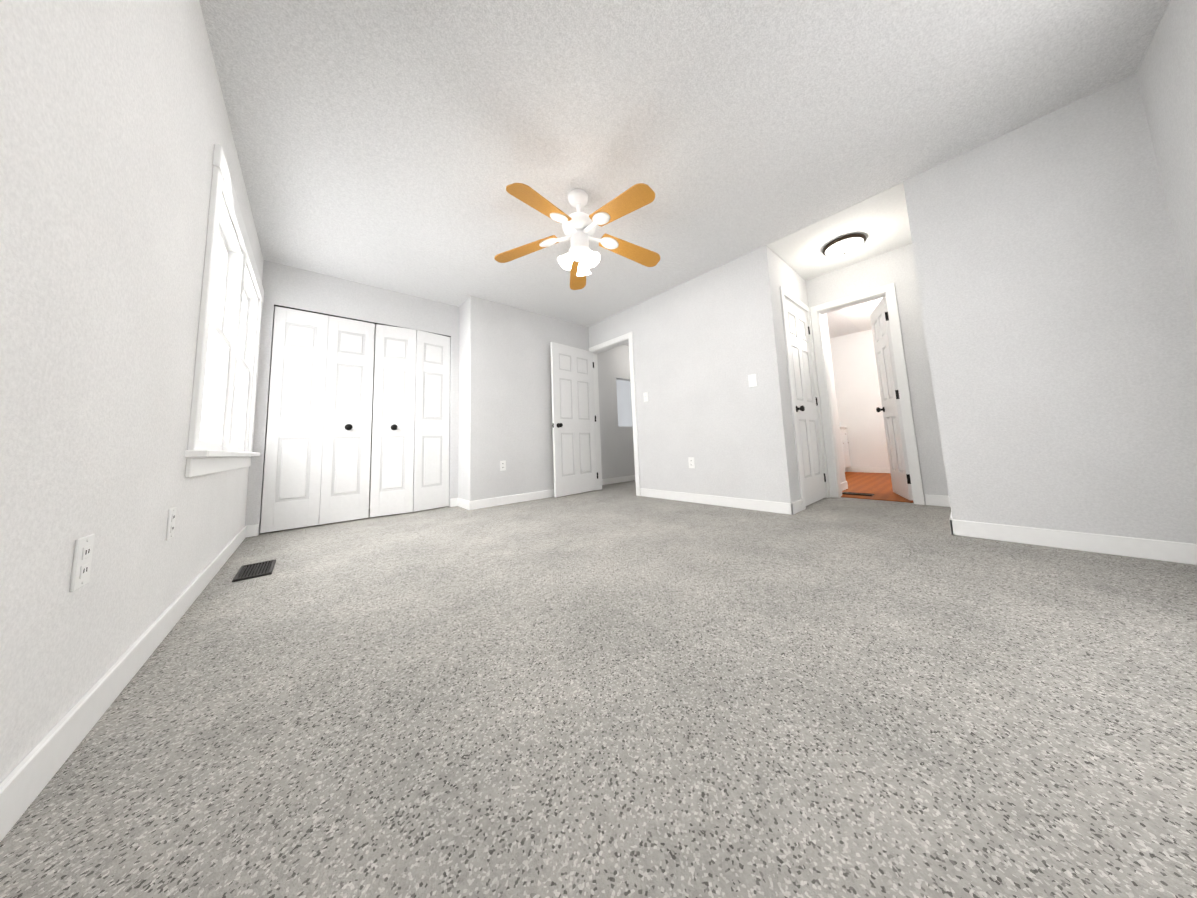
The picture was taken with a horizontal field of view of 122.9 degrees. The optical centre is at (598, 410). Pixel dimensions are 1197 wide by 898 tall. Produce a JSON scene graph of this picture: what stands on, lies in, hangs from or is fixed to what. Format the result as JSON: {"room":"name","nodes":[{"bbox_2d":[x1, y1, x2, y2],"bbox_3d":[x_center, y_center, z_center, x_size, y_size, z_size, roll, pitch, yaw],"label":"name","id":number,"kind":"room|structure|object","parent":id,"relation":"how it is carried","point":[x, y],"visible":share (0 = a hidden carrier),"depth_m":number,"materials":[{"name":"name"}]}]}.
{"room":"empty bedroom","nodes":[
{"label":"empty bedroom","id":0,"kind":"room"},
{"bbox_2d":[0,0,263,782],"bbox_3d":[-1.692,-0.369,1.259,0.120,2.440,5.750,3,-8,-41],"label":"wall","id":1,"kind":"structure","parent":0,"point":[115,127],"depth_m":0.79,"materials":[{"name":"paint"}]},
{"bbox_2d":[69,534,94,591],"bbox_3d":[-1.215,0.357,0.768,0.008,0.116,0.072,3,-8,-41],"label":"electrical outlet","id":2,"kind":"object","parent":1,"relation":"attached to","point":[82,561],"visible":1,"depth_m":0.76,"materials":[{"name":"white plastic"}]},
{"bbox_2d":[0,525,251,841],"bbox_3d":[-1.360,0.763,0.926,0.030,0.095,4.810,3,-8,-41],"label":"baseboard","id":3,"kind":"structure","parent":1,"relation":"attached to","point":[28,777],"depth_m":0.79,"materials":[{"name":"white wood"}]},
{"bbox_2d":[166,507,176,540],"bbox_3d":[-1.642,0.433,1.252,0.008,0.116,0.072,3,-8,-41],"label":"electrical outlet","id":4,"kind":"object","parent":1,"relation":"attached to","point":[171,523],"visible":1,"depth_m":1.24,"materials":[{"name":"white plastic"}]},
{"bbox_2d":[184,144,263,477],"bbox_3d":[-2.385,-0.391,2.104,0.185,1.540,1.860,3,-8,-41],"label":"window","id":5,"kind":"structure","parent":1,"relation":"in","point":[222,419],"depth_m":2.02,"materials":[{"name":"white glass"}]},
{"bbox_2d":[245,260,458,534],"bbox_3d":[-2.389,-0.117,3.443,1.720,2.440,0.120,3,-8,-41],"label":"wall","id":6,"kind":"structure","parent":0,"point":[290,286],"depth_m":3.27,"materials":[{"name":"paint"}]},
{"bbox_2d":[260,306,328,532],"bbox_3d":[-2.797,0.054,3.020,0.379,2.020,0.032,3,-8,-41],"label":"closet door","id":7,"kind":"structure","parent":6,"relation":"in","point":[292,473],"depth_m":3.00,"materials":[{"name":"white wood"}]},
{"bbox_2d":[319,316,374,524],"bbox_3d":[-2.487,0.066,3.246,0.379,2.020,0.099,3,-8,-41],"label":"closet door","id":8,"kind":"structure","parent":6,"relation":"in","point":[345,475],"depth_m":3.25,"materials":[{"name":"white wood"}]},
{"bbox_2d":[274,305,450,336],"bbox_3d":[-2.405,-0.936,3.502,1.540,0.009,0.038,3,-8,-41],"label":"trim","id":9,"kind":"structure","parent":6,"relation":"attached to","point":[340,317],"depth_m":3.27,"materials":[{"name":"white wood"}]},
{"bbox_2d":[370,324,415,516],"bbox_3d":[-2.181,0.078,3.479,0.379,2.020,0.099,2,-7,-33],"label":"closet door","id":10,"kind":"structure","parent":6,"relation":"in","point":[392,471],"depth_m":3.49,"materials":[{"name":"white wood"}]},
{"bbox_2d":[413,330,449,511],"bbox_3d":[-1.915,0.096,3.755,0.032,2.020,0.379,-7,-8,40],"label":"closet door","id":11,"kind":"structure","parent":6,"relation":"in","point":[431,438],"depth_m":3.73,"materials":[{"name":"white wood"}]},
{"bbox_2d":[458,296,588,500],"bbox_3d":[-1.128,-0.031,4.748,1.900,2.440,1.210,3,-8,-41],"label":"wall","id":12,"kind":"structure","parent":0,"point":[505,398],"depth_m":3.96,"materials":[{"name":"paint"}]},
{"bbox_2d":[452,498,467,509],"bbox_3d":[-1.551,1.056,3.691,0.040,0.095,0.370,3,-8,-41],"label":"baseboard","id":13,"kind":"structure","parent":12,"relation":"attached to","point":[459,502],"depth_m":3.74,"materials":[{"name":"white wood"}]},
{"bbox_2d":[500,461,505,470],"bbox_3d":[-1.127,0.650,3.839,0.072,0.116,0.008,3,-8,-41],"label":"electrical outlet","id":14,"kind":"object","parent":12,"relation":"attached to","point":[502,465],"visible":1,"depth_m":3.84,"materials":[{"name":"white plastic"}]},
{"bbox_2d":[468,489,553,509],"bbox_3d":[-0.733,1.070,4.128,1.794,0.095,0.017,3,-8,-41],"label":"baseboard","id":15,"kind":"structure","parent":12,"relation":"attached to","point":[490,502],"depth_m":3.84,"materials":[{"name":"white wood"}]},
{"bbox_2d":[0,472,1196,897],"bbox_3d":[1.213,1.017,3.617,8.200,0.066,6.200,3,-8,-41],"label":"floor","id":16,"kind":"structure","parent":0,"point":[616,690],"depth_m":0.78,"materials":[{"name":"carpet"}]},
{"bbox_2d":[232,559,275,581],"bbox_3d":[-2.000,0.930,1.901,0.150,0.012,0.310,3,-8,-41],"label":"floor vent","id":17,"kind":"object","parent":16,"relation":"in","point":[253,570],"visible":1,"depth_m":1.88,"materials":[{"name":"brown metal"}]},
{"bbox_2d":[840,427,850,471],"bbox_3d":[3.819,0.621,5.577,1.108,0.923,0.576,3,-8,-41],"label":"bathroom vanity","id":18,"kind":"object","parent":16,"relation":"on","point":[845,448],"visible":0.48,"depth_m":5.57,"materials":[{"name":"white wood"}]},
{"bbox_2d":[842,492,873,495],"bbox_3d":[2.820,0.909,3.547,0.120,0.012,0.270,3,-8,-41],"label":"floor vent","id":19,"kind":"object","parent":16,"relation":"in","point":[860,494],"visible":0.94,"depth_m":3.54,"materials":[{"name":"brown metal"}]},
{"bbox_2d":[597,345,634,478],"bbox_3d":[0.681,0.034,6.043,2.530,2.440,0.120,3,-8,-41],"label":"wall","id":20,"kind":"structure","parent":0,"point":[617,450],"depth_m":5.57,"materials":[{"name":"paint"}]},
{"bbox_2d":[602,475,634,484],"bbox_3d":[0.724,1.190,5.833,2.410,0.095,0.014,3,-8,-41],"label":"baseboard","id":21,"kind":"structure","parent":20,"relation":"attached to","point":[631,477],"depth_m":5.48,"materials":[{"name":"white wood"}]},
{"bbox_2d":[199,0,1169,345],"bbox_3d":[1.117,-1.473,3.874,8.200,0.084,6.200,3,-8,-41],"label":"ceiling","id":22,"kind":"structure","parent":0,"point":[399,146],"depth_m":1.80,"materials":[{"name":"white paint"}]},
{"bbox_2d":[494,183,659,289],"bbox_3d":[-0.103,-1.266,2.275,1.258,0.571,1.204,3,-8,-41],"label":"ceiling fan","id":23,"kind":"object","parent":22,"relation":"hanging from","point":[580,257],"visible":1,"depth_m":2.25,"materials":[{"name":"brown wood"}]},
{"bbox_2d":[822,233,866,257],"bbox_3d":[2.296,-1.509,3.043,0.331,0.106,0.331,3,-8,-41],"label":"light","id":24,"kind":"object","parent":22,"relation":"attached to","point":[845,245],"visible":1,"depth_m":2.97,"materials":[{"name":"white glass"}]},
{"bbox_2d":[771,250,845,500],"bbox_3d":[2.249,-0.285,3.542,1.580,2.440,0.120,3,-8,-41],"label":"wall","id":25,"kind":"structure","parent":0,"point":[787,277],"depth_m":3.25,"materials":[{"name":"paint"}]},
{"bbox_2d":[785,298,825,505],"bbox_3d":[2.104,-0.101,3.338,0.722,2.020,0.169,3,-8,-41],"label":"door","id":26,"kind":"structure","parent":25,"relation":"in","point":[813,473],"depth_m":3.32,"materials":[{"name":"white wood"}]},
{"bbox_2d":[841,481,847,490],"bbox_3d":[2.808,0.898,3.783,0.630,0.095,0.014,3,-8,-41],"label":"baseboard","id":27,"kind":"structure","parent":25,"relation":"attached to","point":[844,485],"depth_m":3.89,"materials":[{"name":"white wood"}]},
{"bbox_2d":[826,313,845,472],"bbox_3d":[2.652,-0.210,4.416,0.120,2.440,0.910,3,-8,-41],"label":"wall","id":28,"kind":"structure","parent":0,"point":[827,331],"depth_m":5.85,"materials":[{"name":"paint"}]},
{"bbox_2d":[830,329,889,471],"bbox_3d":[4.833,-0.191,5.415,0.120,2.440,2.580,3,-8,-41],"label":"wall","id":29,"kind":"structure","parent":0,"point":[854,382],"depth_m":5.65,"materials":[{"name":"paint"}]},
{"bbox_2d":[851,467,889,472],"bbox_3d":[5.064,0.935,4.982,0.014,0.095,1.920,3,-8,-41],"label":"baseboard","id":30,"kind":"structure","parent":29,"relation":"attached to","point":[854,469],"depth_m":5.49,"materials":[{"name":"white wood"}]},
{"bbox_2d":[806,244,948,504],"bbox_3d":[3.025,-0.367,3.038,0.120,2.440,1.670,3,-8,-41],"label":"wall","id":31,"kind":"structure","parent":0,"point":[897,267],"depth_m":3.07,"materials":[{"name":"paint"}]},
{"bbox_2d":[779,283,924,509],"bbox_3d":[2.365,-0.164,3.138,0.998,2.107,0.852,3,-8,-41],"label":"door frame","id":32,"kind":"structure","parent":31,"relation":"attached to","point":[825,409],"depth_m":3.32,"materials":[{"name":"white wood"}]},
{"bbox_2d":[870,297,912,499],"bbox_3d":[3.085,-0.128,3.443,0.169,2.020,0.569,-6,-7,29],"label":"bathroom door","id":33,"kind":"structure","parent":31,"relation":"in","point":[894,428],"depth_m":3.38,"materials":[{"name":"white wood"}]},
{"bbox_2d":[589,74,1196,543],"bbox_3d":[1.431,-0.290,3.186,0.120,2.440,4.540,3,-8,-41],"label":"wall","id":34,"kind":"structure","parent":0,"point":[1060,329],"depth_m":1.90,"materials":[{"name":"paint"}]},
{"bbox_2d":[551,342,597,496],"bbox_3d":[-0.321,0.112,4.503,0.169,2.020,0.776,-8,-8,43],"label":"bedroom door","id":35,"kind":"structure","parent":34,"relation":"in","point":[574,433],"depth_m":4.45,"materials":[{"name":"white wood"}]},
{"bbox_2d":[589,332,640,495],"bbox_3d":[0.239,0.062,4.531,0.152,2.107,0.892,3,-8,-41],"label":"door frame","id":36,"kind":"structure","parent":34,"relation":"attached to","point":[626,338],"depth_m":4.48,"materials":[{"name":"white wood"}]},
{"bbox_2d":[643,392,647,401],"bbox_3d":[0.585,-0.169,4.045,0.016,0.116,0.072,3,-8,-41],"label":"light switch","id":37,"kind":"object","parent":34,"relation":"attached to","point":[645,394],"visible":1,"depth_m":4.04,"materials":[{"name":"white plastic"}]},
{"bbox_2d":[688,457,694,467],"bbox_3d":[1.006,0.566,3.524,0.008,0.116,0.072,3,-8,-41],"label":"electrical outlet","id":38,"kind":"object","parent":34,"relation":"attached to","point":[691,462],"visible":1,"depth_m":3.52,"materials":[{"name":"white plastic"}]},
{"bbox_2d":[640,488,795,514],"bbox_3d":[1.088,0.925,3.404,0.014,0.095,1.714,3,-8,-41],"label":"baseboard","id":39,"kind":"structure","parent":34,"relation":"attached to","point":[751,504],"depth_m":3.20,"materials":[{"name":"white wood"}]},
{"bbox_2d":[748,374,756,386],"bbox_3d":[1.447,-0.283,3.064,0.016,0.116,0.072,3,-8,-41],"label":"light switch","id":40,"kind":"object","parent":34,"relation":"attached to","point":[752,380],"visible":1,"depth_m":3.06,"materials":[{"name":"white plastic"}]},
{"bbox_2d":[948,499,951,533],"bbox_3d":[2.670,0.765,2.439,1.114,0.095,0.014,3,-8,-41],"label":"baseboard","id":41,"kind":"structure","parent":34,"relation":"attached to","point":[948,499],"depth_m":2.21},
{"bbox_2d":[949,515,1196,564],"bbox_3d":[2.543,0.699,1.752,0.014,0.095,0.840,3,-8,-41],"label":"baseboard","id":42,"kind":"structure","parent":34,"relation":"attached to","point":[1170,551],"depth_m":1.72,"materials":[{"name":"white wood"}]},
{"bbox_2d":[1136,0,1196,329],"bbox_3d":[1.521,-0.587,0.346,3.500,2.440,0.120,3,-8,-41],"label":"wall","id":43,"kind":"structure","parent":0,"point":[1166,73],"depth_m":1.47,"materials":[{"name":"paint"}]},
{"bbox_3d":[1.304,-0.215,3.867,7.830,2.440,6.200,3,-8,-41],"label":"wall","id":44,"kind":"structure","parent":0,"visible":0},
{"bbox_2d":[616,380,632,426],"bbox_3d":[0.511,-0.233,6.131,0.950,1.300,0.020,3,-8,-41],"label":"window","id":45,"kind":"structure","parent":44,"relation":"in","point":[624,403],"depth_m":6.08,"materials":[{"name":"white glass"}]}
]}

